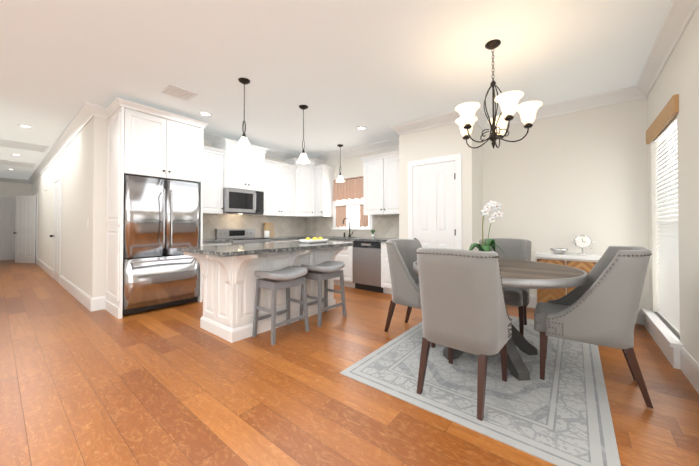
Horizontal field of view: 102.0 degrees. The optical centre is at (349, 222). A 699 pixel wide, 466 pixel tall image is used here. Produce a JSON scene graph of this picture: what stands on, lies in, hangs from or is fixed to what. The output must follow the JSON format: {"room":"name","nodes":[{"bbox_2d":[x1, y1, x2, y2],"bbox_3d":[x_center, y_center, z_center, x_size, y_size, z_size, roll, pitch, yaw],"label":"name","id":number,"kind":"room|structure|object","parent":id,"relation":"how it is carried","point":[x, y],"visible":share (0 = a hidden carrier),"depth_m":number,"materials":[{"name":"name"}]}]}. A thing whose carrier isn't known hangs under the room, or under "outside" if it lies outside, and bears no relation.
{"room":"kitchen and dining room","nodes":[
{"label":"kitchen and dining room","id":0,"kind":"room"},
{"bbox_2d":[0,182,31,259],"bbox_3d":[-11.598,-0.125,9.594,0.120,2.760,1.330,-1,-1,38],"label":"wall","id":1,"kind":"structure","parent":0,"point":[13,189],"depth_m":9.70,"materials":[{"name":"white paint"}]},
{"bbox_2d":[0,195,15,259],"bbox_3d":[-11.518,0.172,9.520,0.091,2.165,1.010,-1,-1,38],"label":"door","id":2,"kind":"structure","parent":1,"relation":"in","point":[7,223],"depth_m":9.55,"materials":[{"name":"white wood"}]},
{"bbox_2d":[32,119,91,295],"bbox_3d":[-7.339,-0.157,6.981,9.800,2.760,0.120,-1,-1,38],"label":"wall","id":3,"kind":"structure","parent":0,"point":[71,163],"depth_m":4.85,"materials":[{"name":"white paint"}]},
{"bbox_2d":[14,193,37,262],"bbox_3d":[-10.039,0.162,8.755,1.010,2.165,0.452,-1,-1,38],"label":"hall door","id":4,"kind":"structure","parent":3,"relation":"in","point":[26,225],"depth_m":8.70,"materials":[{"name":"white wood"}]},
{"bbox_2d":[50,174,61,283],"bbox_3d":[-6.090,0.126,5.848,1.010,2.165,0.090,-1,-1,38],"label":"hall door","id":5,"kind":"structure","parent":3,"relation":"in","point":[57,220],"depth_m":5.84,"materials":[{"name":"white wood"}]},
{"bbox_2d":[44,185,88,226],"bbox_3d":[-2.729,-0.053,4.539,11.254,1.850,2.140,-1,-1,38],"label":"switch plates","id":6,"kind":"object","parent":3,"relation":"attached to","point":[45,187],"visible":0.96,"depth_m":7.12,"materials":[{"name":"white plastic"}]},
{"bbox_2d":[0,0,698,183],"bbox_3d":[-5.200,-1.494,4.983,15.655,0.134,8.090,-1,-1,38],"label":"crown molding","id":7,"kind":"structure","parent":3,"relation":"attached to","point":[679,16],"depth_m":3.80,"materials":[{"name":"white"}]},
{"bbox_2d":[36,258,698,393],"bbox_3d":[-5.200,1.107,4.951,15.655,0.180,8.090,-1,-1,38],"label":"baseboard","id":8,"kind":"structure","parent":3,"relation":"attached to","point":[689,367],"depth_m":3.82,"materials":[{"name":"white wood"}]},
{"bbox_2d":[90,116,285,297],"bbox_3d":[-2.293,-0.178,5.357,0.120,2.760,3.860,-1,-1,38],"label":"wall","id":9,"kind":"structure","parent":0,"point":[98,207],"depth_m":3.86,"materials":[{"name":"white paint"}]},
{"bbox_2d":[223,188,263,214],"bbox_3d":[-2.014,-0.378,5.240,0.459,0.437,0.750,-1,-1,38],"label":"over-the-range microwave","id":10,"kind":"object","parent":9,"relation":"attached to","point":[241,202],"visible":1,"depth_m":5.08,"materials":[{"name":"silver metal"}]},
{"bbox_2d":[305,217,312,238],"bbox_3d":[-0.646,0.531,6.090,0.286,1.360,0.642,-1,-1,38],"label":"base cabinet","id":11,"kind":"object","parent":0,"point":[309,220],"depth_m":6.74,"materials":[{"name":"white"}]},
{"bbox_2d":[0,0,672,179],"bbox_3d":[-5.200,-1.592,4.984,16.255,0.060,8.690,-1,-1,38],"label":"ceiling","id":12,"kind":"structure","parent":0,"point":[342,70],"depth_m":2.75,"materials":[{"name":"white paint"}]},
{"bbox_2d":[0,159,34,167],"bbox_3d":[-8.627,-1.525,7.306,0.800,0.015,0.660,-1,-1,38],"label":"ceiling vent","id":13,"kind":"object","parent":12,"relation":"in","point":[16,163],"visible":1,"depth_m":7.24,"materials":[{"name":"white"}]},
{"bbox_2d":[0,139,48,151],"bbox_3d":[-6.580,-1.545,5.704,0.700,0.015,0.660,-1,-1,38],"label":"ceiling vent","id":14,"kind":"object","parent":12,"relation":"in","point":[21,145],"visible":1,"depth_m":5.70,"materials":[{"name":"white"}]},
{"bbox_2d":[17,124,32,127],"bbox_3d":[-5.241,-1.561,4.575,0.168,0.011,0.168,0,-1,-6],"label":"recessed light","id":15,"kind":"object","parent":12,"relation":"in","point":[22,125],"depth_m":4.57,"materials":[{"name":"white plastic"}]},
{"bbox_2d":[161,84,197,100],"bbox_3d":[-2.058,-1.573,3.437,0.300,0.015,0.300,-1,-1,38],"label":"ceiling vent","id":16,"kind":"object","parent":12,"relation":"in","point":[178,92],"visible":1,"depth_m":3.41,"materials":[{"name":"white metal"}]},
{"bbox_2d":[199,111,211,115],"bbox_3d":[-2.074,-1.567,4.075,0.168,0.011,0.168,0,-1,29],"label":"recessed light","id":17,"kind":"object","parent":12,"relation":"in","point":[203,113],"depth_m":4.06,"materials":[{"name":"white plastic"}]},
{"bbox_2d":[235,78,252,150],"bbox_3d":[-1.172,-1.205,3.149,0.184,0.760,0.184,-1,-1,38],"label":"pendant light","id":18,"kind":"object","parent":12,"relation":"hanging from","point":[243,144],"visible":1,"depth_m":3.13,"materials":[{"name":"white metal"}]},
{"bbox_2d":[297,105,309,163],"bbox_3d":[-0.624,-1.197,3.837,0.184,0.760,0.184,-1,-1,38],"label":"pendant light","id":19,"kind":"object","parent":12,"relation":"hanging from","point":[303,159],"visible":1,"depth_m":3.82,"materials":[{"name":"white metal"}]},
{"bbox_2d":[336,144,344,181],"bbox_3d":[-0.184,-1.189,5.660,0.184,0.730,0.184,-1,-1,38],"label":"pendant light","id":20,"kind":"object","parent":12,"relation":"hanging from","point":[340,178],"visible":1,"depth_m":5.64,"materials":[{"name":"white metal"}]},
{"bbox_2d":[356,126,365,129],"bbox_3d":[0.194,-1.560,4.661,0.168,0.011,0.168,0,-1,12],"label":"recessed light","id":21,"kind":"object","parent":12,"relation":"in","point":[359,127],"depth_m":4.65,"materials":[{"name":"white"}]},
{"bbox_2d":[455,39,542,148],"bbox_3d":[1.293,-1.123,2.536,0.714,0.940,0.686,-1,-1,38],"label":"chandelier","id":22,"kind":"object","parent":12,"relation":"hanging from","point":[506,101],"visible":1,"depth_m":2.42,"materials":[{"name":"white glass"}]},
{"bbox_2d":[0,260,698,465],"bbox_3d":[-5.200,1.227,4.949,16.255,0.060,8.690,-1,-1,38],"label":"floor","id":23,"kind":"structure","parent":0,"point":[83,385],"depth_m":1.88,"materials":[{"name":"brown wood"}]},
{"bbox_2d":[122,175,199,314],"bbox_3d":[-2.736,0.286,4.048,0.744,1.760,0.900,-1,-1,38],"label":"refrigerator","id":24,"kind":"object","parent":23,"relation":"on","point":[161,220],"visible":0.88,"depth_m":3.79,"materials":[{"name":"silver metal"}]},
{"bbox_2d":[104,97,325,318],"bbox_3d":[-1.931,-0.151,5.119,0.735,2.700,3.774,-1,-1,38],"label":"kitchen cabinets","id":25,"kind":"object","parent":23,"relation":"on","point":[146,141],"depth_m":4.23,"materials":[{"name":"white wood"}]},
{"bbox_2d":[264,222,269,236],"bbox_3d":[-1.663,0.135,5.695,0.110,0.310,0.110,-1,-1,38],"label":"utensil crock","id":26,"kind":"object","parent":25,"relation":"on","point":[266,233],"visible":1,"depth_m":5.66,"materials":[{"name":"white ceramic"}]},
{"bbox_2d":[263,222,274,236],"bbox_3d":[-1.681,0.141,5.914,0.063,0.299,0.240,-1,-1,38],"label":"cutting board","id":27,"kind":"object","parent":25,"relation":"on","point":[271,228],"visible":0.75,"depth_m":5.94,"materials":[{"name":"beige wood"}]},
{"bbox_2d":[215,229,270,243],"bbox_3d":[-1.913,0.655,5.146,0.659,1.090,0.750,-1,-1,38],"label":"range","id":28,"kind":"object","parent":23,"relation":"on","point":[240,236],"visible":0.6,"depth_m":5.14,"materials":[{"name":"silver metal"}]},
{"bbox_2d":[183,245,352,342],"bbox_3d":[-0.898,0.741,3.410,0.928,0.876,1.728,-1,-1,38],"label":"kitchen island","id":29,"kind":"object","parent":23,"relation":"on","point":[229,279],"depth_m":3.01,"materials":[{"name":"white wood"}]},
{"bbox_2d":[177,241,352,256],"bbox_3d":[-0.890,0.283,3.404,0.980,0.040,1.800,-1,-1,38],"label":"island countertop","id":30,"kind":"structure","parent":29,"relation":"on","point":[287,246],"depth_m":2.95,"materials":[{"name":"grey stone"}]},
{"bbox_2d":[299,237,327,242],"bbox_3d":[-0.487,0.231,3.864,0.240,0.072,0.380,-1,-1,38],"label":"tray","id":31,"kind":"object","parent":30,"relation":"on","point":[314,240],"visible":1,"depth_m":3.79,"materials":[{"name":"white ceramic"}]},
{"bbox_2d":[252,266,308,344],"bbox_3d":[-0.720,0.833,3.000,0.360,0.681,0.490,-1,-1,38],"label":"stool","id":32,"kind":"object","parent":23,"relation":"on","point":[287,277],"visible":0.98,"depth_m":2.92,"materials":[{"name":"grey wood"}]},
{"bbox_2d":[299,261,345,326],"bbox_3d":[-0.325,0.839,3.497,0.360,0.681,0.490,-1,-1,38],"label":"stool","id":33,"kind":"object","parent":23,"relation":"on","point":[325,271],"visible":0.92,"depth_m":3.41,"materials":[{"name":"grey wood"}]},
{"bbox_2d":[313,214,352,286],"bbox_3d":[-0.149,0.527,5.694,0.986,1.360,0.642,-1,-1,38],"label":"base cabinet","id":34,"kind":"object","parent":23,"relation":"on","point":[322,223],"depth_m":5.81,"materials":[{"name":"white wood"}]},
{"bbox_2d":[353,214,380,287],"bbox_3d":[0.475,0.520,5.198,0.608,1.360,0.642,-1,-1,38],"label":"base cabinet","id":35,"kind":"object","parent":23,"relation":"on","point":[358,235],"depth_m":5.56,"materials":[{"name":"white"}]},
{"bbox_2d":[353,241,382,292],"bbox_3d":[0.465,0.765,5.183,0.592,0.870,0.574,-1,-1,38],"label":"dishwasher","id":36,"kind":"object","parent":23,"relation":"on","point":[366,265],"visible":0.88,"depth_m":4.95,"materials":[{"name":"silver metal"}]},
{"bbox_2d":[381,210,398,293],"bbox_3d":[0.839,0.517,4.908,0.323,1.360,0.642,-1,-1,38],"label":"base cabinet","id":37,"kind":"object","parent":23,"relation":"on","point":[389,218],"depth_m":5.04,"materials":[{"name":"white wood"}]},
{"bbox_2d":[340,316,620,465],"bbox_3d":[1.293,1.164,2.628,1.590,0.008,2.400,-1,-1,38],"label":"rug","id":38,"kind":"object","parent":23,"relation":"on","point":[560,415],"visible":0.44,"depth_m":1.91,"materials":[{"name":"grey fabric"}]},
{"bbox_2d":[384,239,435,347],"bbox_3d":[0.734,0.671,2.984,0.635,0.986,0.532,-1,-1,44],"label":"dining chair","id":39,"kind":"object","parent":38,"relation":"on","point":[402,259],"visible":0.54,"depth_m":2.91,"materials":[{"name":"grey fabric"}]},
{"bbox_2d":[416,247,511,420],"bbox_3d":[0.807,0.659,2.010,0.548,0.986,0.652,-1,-1,38],"label":"dining chair","id":40,"kind":"object","parent":38,"relation":"on","point":[463,305],"visible":1,"depth_m":1.77,"materials":[{"name":"grey fabric"}]},
{"bbox_2d":[413,259,587,380],"bbox_3d":[1.235,0.767,2.487,1.320,0.782,1.320,-1,-1,38],"label":"dining table","id":41,"kind":"object","parent":38,"relation":"on","point":[522,274],"visible":0.46,"depth_m":2.13,"materials":[{"name":"brown wood"}]},
{"bbox_2d":[469,201,504,254],"bbox_3d":[1.216,0.089,2.543,0.308,0.572,0.293,-1,-1,38],"label":"orchid plant","id":42,"kind":"object","parent":41,"relation":"on","point":[488,244],"visible":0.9,"depth_m":2.51,"materials":[{"name":"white plant"}]},
{"bbox_2d":[478,238,531,335],"bbox_3d":[1.687,0.673,3.127,0.548,0.986,0.651,-1,-1,38],"label":"dining chair","id":43,"kind":"object","parent":38,"relation":"on","point":[515,249],"visible":0.42,"depth_m":3.17,"materials":[{"name":"grey fabric"}]},
{"bbox_2d":[534,246,652,408],"bbox_3d":[1.762,0.660,2.104,0.647,0.986,0.542,-1,-1,38],"label":"dining chair","id":44,"kind":"object","parent":38,"relation":"on","point":[600,307],"visible":0.98,"depth_m":1.86,"materials":[{"name":"grey fabric"}]},
{"bbox_2d":[534,251,636,319],"bbox_3d":[2.831,0.784,3.450,0.930,0.790,0.438,-1,-1,38],"label":"sideboard","id":45,"kind":"object","parent":23,"relation":"on","point":[587,262],"visible":0.1,"depth_m":3.43,"materials":[{"name":"white"}]},
{"bbox_2d":[549,248,567,253],"bbox_3d":[2.655,0.357,3.587,0.200,0.063,0.200,-1,-1,38],"label":"bowl","id":46,"kind":"object","parent":45,"relation":"on","point":[558,250],"visible":1,"depth_m":3.54,"materials":[{"name":"silver metal"}]},
{"bbox_2d":[569,233,590,254],"bbox_3d":[2.860,0.247,3.476,0.250,0.280,0.088,-1,-1,38],"label":"clock","id":47,"kind":"object","parent":45,"relation":"on","point":[582,241],"visible":1,"depth_m":3.46,"materials":[{"name":"silver metal"}]},
{"bbox_2d":[399,122,482,250],"bbox_3d":[1.432,-0.189,4.490,1.130,2.760,0.580,-1,-1,38],"label":"wall","id":48,"kind":"structure","parent":0,"point":[443,140],"depth_m":4.17,"materials":[{"name":"white paint"}]},
{"bbox_2d":[360,150,398,213],"bbox_3d":[0.673,-0.694,5.220,0.953,1.090,0.385,-1,-1,38],"label":"upper cabinet","id":49,"kind":"object","parent":48,"relation":"attached to","point":[381,190],"depth_m":5.13,"materials":[{"name":"white wood"}]},
{"bbox_2d":[408,153,461,249],"bbox_3d":[1.234,0.106,4.214,0.830,2.165,0.090,-1,-1,38],"label":"pantry door","id":50,"kind":"structure","parent":48,"relation":"in","point":[435,205],"depth_m":4.21,"materials":[{"name":"white wood"}]},
{"bbox_2d":[325,98,649,308],"bbox_3d":[1.190,-0.180,5.129,5.855,2.760,0.120,-1,-1,38],"label":"wall","id":51,"kind":"structure","parent":0,"point":[559,181],"depth_m":3.70,"materials":[{"name":"white paint"}]},
{"bbox_2d":[313,164,335,213],"bbox_3d":[-0.556,-0.682,6.198,0.332,1.090,0.385,-1,-1,38],"label":"upper cabinet","id":52,"kind":"object","parent":51,"relation":"attached to","point":[323,178],"depth_m":6.12,"materials":[{"name":"white wood"}]},
{"bbox_2d":[332,175,372,229],"bbox_3d":[0.071,-0.412,5.971,1.080,1.115,0.200,-1,-1,38],"label":"kitchen window","id":53,"kind":"structure","parent":51,"relation":"in","point":[351,188],"depth_m":5.99,"materials":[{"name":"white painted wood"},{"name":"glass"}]},
{"bbox_2d":[647,6,698,363],"bbox_3d":[1.010,-0.243,0.104,0.120,2.760,8.210,-1,-1,38],"label":"wall","id":54,"kind":"structure","parent":0,"point":[679,74],"depth_m":2.15,"materials":[{"name":"white paint"}]},
{"bbox_2d":[641,94,683,369],"bbox_3d":[3.038,0.067,2.711,0.195,2.205,1.240,-1,-1,38],"label":"window","id":55,"kind":"structure","parent":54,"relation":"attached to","point":[665,254],"depth_m":2.77,"materials":[{"name":"white paint"}]},
{"bbox_2d":[667,126,677,219],"bbox_3d":[3.132,0.008,2.637,0.005,2.320,1.420,-1,-1,38],"label":"window","id":56,"kind":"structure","parent":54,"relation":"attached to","point":[673,139],"depth_m":2.96,"materials":[{"name":"white"}]}
]}

